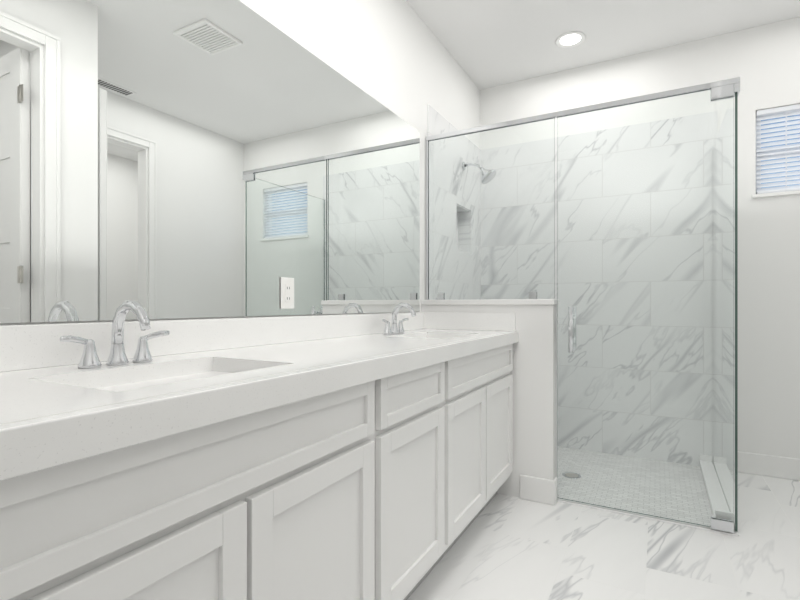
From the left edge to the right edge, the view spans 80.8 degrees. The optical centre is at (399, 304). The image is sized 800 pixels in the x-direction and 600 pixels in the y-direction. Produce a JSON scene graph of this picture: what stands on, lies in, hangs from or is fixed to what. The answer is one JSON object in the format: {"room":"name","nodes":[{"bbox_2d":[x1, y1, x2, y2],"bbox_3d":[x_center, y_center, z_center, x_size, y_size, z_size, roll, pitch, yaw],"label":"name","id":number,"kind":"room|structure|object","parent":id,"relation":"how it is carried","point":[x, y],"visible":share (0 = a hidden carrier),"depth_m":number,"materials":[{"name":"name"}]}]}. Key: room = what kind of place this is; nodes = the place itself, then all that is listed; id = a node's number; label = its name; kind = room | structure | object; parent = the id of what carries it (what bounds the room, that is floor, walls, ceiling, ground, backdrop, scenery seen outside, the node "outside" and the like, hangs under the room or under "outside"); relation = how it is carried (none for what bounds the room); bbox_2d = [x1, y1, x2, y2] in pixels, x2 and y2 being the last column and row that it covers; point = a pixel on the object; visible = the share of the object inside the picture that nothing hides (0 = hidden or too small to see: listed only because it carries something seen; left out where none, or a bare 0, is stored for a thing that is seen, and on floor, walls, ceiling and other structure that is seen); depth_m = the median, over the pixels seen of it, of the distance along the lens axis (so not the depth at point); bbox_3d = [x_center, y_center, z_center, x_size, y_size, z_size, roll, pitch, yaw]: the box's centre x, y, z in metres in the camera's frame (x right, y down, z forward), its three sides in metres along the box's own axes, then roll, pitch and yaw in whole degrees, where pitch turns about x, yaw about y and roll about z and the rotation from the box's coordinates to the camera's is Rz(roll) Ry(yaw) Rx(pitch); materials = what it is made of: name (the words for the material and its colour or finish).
{"room":"bathroom","nodes":[
{"label":"bathroom","id":0,"kind":"room"},
{"bbox_2d":[0,0,479,324],"bbox_3d":[-0.473,-0.340,1.884,0.120,2.800,4.690,0,0,29],"label":"wall","id":1,"kind":"structure","parent":0,"point":[396,58],"depth_m":2.52,"materials":[{"name":"white paint"}]},
{"bbox_2d":[0,0,419,322],"bbox_3d":[-0.557,-0.500,1.596,0.005,1.080,2.805,0,0,29],"label":"mirror","id":2,"kind":"object","parent":1,"relation":"attached to","point":[163,159],"visible":1,"depth_m":1.44,"materials":[{"name":"silver mirror"}]},
{"bbox_2d":[280,277,293,308],"bbox_3d":[-0.432,-0.045,1.810,0.008,0.120,0.074,0,0,29],"label":"electrical outlet plate","id":3,"kind":"object","parent":2,"relation":"attached to","point":[286,293],"visible":1,"depth_m":1.80,"materials":[{"name":"white plastic"}]},
{"bbox_2d":[0,312,423,371],"bbox_3d":[-0.547,0.095,1.600,0.020,0.099,2.876,0,0,29],"label":"backsplash","id":4,"kind":"structure","parent":1,"relation":"attached to","point":[32,345],"depth_m":1.39,"materials":[{"name":"white stone"}]},
{"bbox_2d":[421,299,558,497],"bbox_3d":[0.505,0.515,2.733,0.780,1.090,0.144,0,0,29],"label":"wall","id":5,"kind":"structure","parent":0,"point":[534,372],"depth_m":2.55,"materials":[{"name":"white paint"}]},
{"bbox_2d":[424,312,515,331],"bbox_3d":[0.390,0.095,2.715,0.553,0.099,0.020,0,0,29],"label":"backsplash","id":6,"kind":"structure","parent":5,"relation":"attached to","point":[495,322],"depth_m":2.69,"materials":[{"name":"white stone"}]},
{"bbox_2d":[520,475,557,504],"bbox_3d":[0.753,0.995,2.553,0.188,0.130,0.068,0,0,29],"label":"baseboard","id":7,"kind":"structure","parent":5,"relation":"attached to","point":[540,490],"depth_m":2.52,"materials":[{"name":"white paint"}]},
{"bbox_2d":[427,104,716,477],"bbox_3d":[1.069,-0.095,3.009,1.695,2.310,0.994,0,0,29],"label":"tiled wall","id":8,"kind":"structure","parent":0,"point":[437,123],"depth_m":3.30,"materials":[{"name":"white tile"}]},
{"bbox_2d":[462,161,495,183],"bbox_3d":[0.573,-0.961,3.392,0.246,0.182,0.128,0,0,29],"label":"shower head","id":9,"kind":"object","parent":8,"relation":"attached to","point":[488,176],"depth_m":3.36},
{"bbox_2d":[557,498,716,531],"bbox_3d":[1.166,1.018,2.391,0.720,0.085,0.059,0,0,29],"label":"trim","id":10,"kind":"structure","parent":8,"relation":"attached to","point":[559,500],"depth_m":2.35,"materials":[{"name":"white"}]},
{"bbox_2d":[700,454,739,535],"bbox_3d":[1.753,1.018,2.612,0.083,0.085,1.011,0,0,29],"label":"trim","id":11,"kind":"structure","parent":8,"relation":"attached to","point":[714,498],"depth_m":2.57,"materials":[{"name":"white stone"}]},
{"bbox_2d":[426,77,739,532],"bbox_3d":[1.087,0.004,2.948,1.589,2.089,1.059,0,0,29],"label":"shower enclosure","id":12,"kind":"object","parent":11,"relation":"on","point":[725,306],"visible":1,"depth_m":2.42,"materials":[{"name":"clear glass"}]},
{"bbox_2d":[406,0,799,89],"bbox_3d":[1.465,-1.790,0.823,4.540,0.100,4.690,0,0,29],"label":"ceiling","id":13,"kind":"structure","parent":0,"point":[489,43],"depth_m":2.94,"materials":[{"name":"white paint"}]},
{"bbox_2d":[555,31,585,47],"bbox_3d":[1.117,-1.736,3.082,0.190,0.006,0.190,0,0,29],"label":"recessed light","id":14,"kind":"object","parent":13,"relation":"in","point":[571,39],"visible":1,"depth_m":3.08,"materials":[{"name":"white paint"}]},
{"bbox_2d":[407,472,799,599],"bbox_3d":[1.465,1.110,0.823,4.540,0.100,4.690,0,0,29],"label":"floor","id":15,"kind":"structure","parent":0,"point":[505,547],"depth_m":1.99,"materials":[{"name":"stone"}]},
{"bbox_2d":[0,336,515,599],"bbox_3d":[-0.308,0.622,1.469,0.564,0.875,2.876,0,0,29],"label":"bathroom vanity","id":16,"kind":"object","parent":15,"relation":"on","point":[344,457],"depth_m":0.97,"materials":[{"name":"white paint"}]},
{"bbox_2d":[0,328,511,443],"bbox_3d":[-0.310,0.164,1.470,0.560,0.040,2.876,0,0,29],"label":"countertop","id":17,"kind":"structure","parent":16,"relation":"on","point":[34,402],"depth_m":1.01,"materials":[{"name":"white stone"}]},
{"bbox_2d":[60,300,169,367],"bbox_3d":[-0.646,0.067,1.123,0.146,0.156,0.261,0,0,29],"label":"faucet","id":18,"kind":"object","parent":17,"relation":"on","point":[91,359],"visible":1,"depth_m":1.13,"materials":[{"name":"silver metal"}]},
{"bbox_2d":[382,303,415,334],"bbox_3d":[0.014,0.067,2.329,0.146,0.156,0.261,0,0,29],"label":"faucet","id":19,"kind":"object","parent":17,"relation":"on","point":[392,329],"visible":1,"depth_m":2.33,"materials":[{"name":"silver metal"}]},
{"bbox_2d":[558,446,735,531],"bbox_3d":[1.109,1.058,2.984,1.580,0.004,0.980,0,0,29],"label":"mosaic","id":20,"kind":"object","parent":15,"relation":"on","point":[639,490],"visible":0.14,"depth_m":2.75},
{"bbox_2d":[562,472,580,478],"bbox_3d":[1.062,1.055,2.907,0.112,0.003,0.112,0,0,29],"label":"shower drain","id":21,"kind":"object","parent":20,"relation":"on","point":[572,476],"depth_m":2.90,"materials":[{"name":"silver metal"}]},
{"bbox_2d":[480,17,799,458],"bbox_3d":[2.615,-0.340,2.798,4.420,2.800,0.120,0,0,29],"label":"wall","id":22,"kind":"structure","parent":0,"point":[762,62],"depth_m":2.96,"materials":[{"name":"white paint"}]},
{"bbox_2d":[738,451,799,480],"bbox_3d":[2.535,0.995,2.766,1.050,0.130,0.013,0,0,29],"label":"baseboard","id":23,"kind":"structure","parent":22,"relation":"attached to","point":[770,466],"depth_m":2.90,"materials":[{"name":"white paint"}]},
{"bbox_2d":[752,111,799,197],"bbox_3d":[2.509,-0.944,2.833,0.640,0.552,0.120,0,0,29],"label":"window","id":24,"kind":"structure","parent":22,"relation":"in","point":[776,194],"depth_m":2.92,"materials":[{"name":"white plastic"}]},
{"bbox_2d":[756,104,799,193],"bbox_3d":[2.503,-0.956,2.823,0.588,0.524,0.048,0,0,29],"label":"window blinds","id":25,"kind":"object","parent":24,"relation":"attached to","point":[777,111],"visible":0.88,"depth_m":2.91,"materials":[{"name":"white plastic"}]}
]}

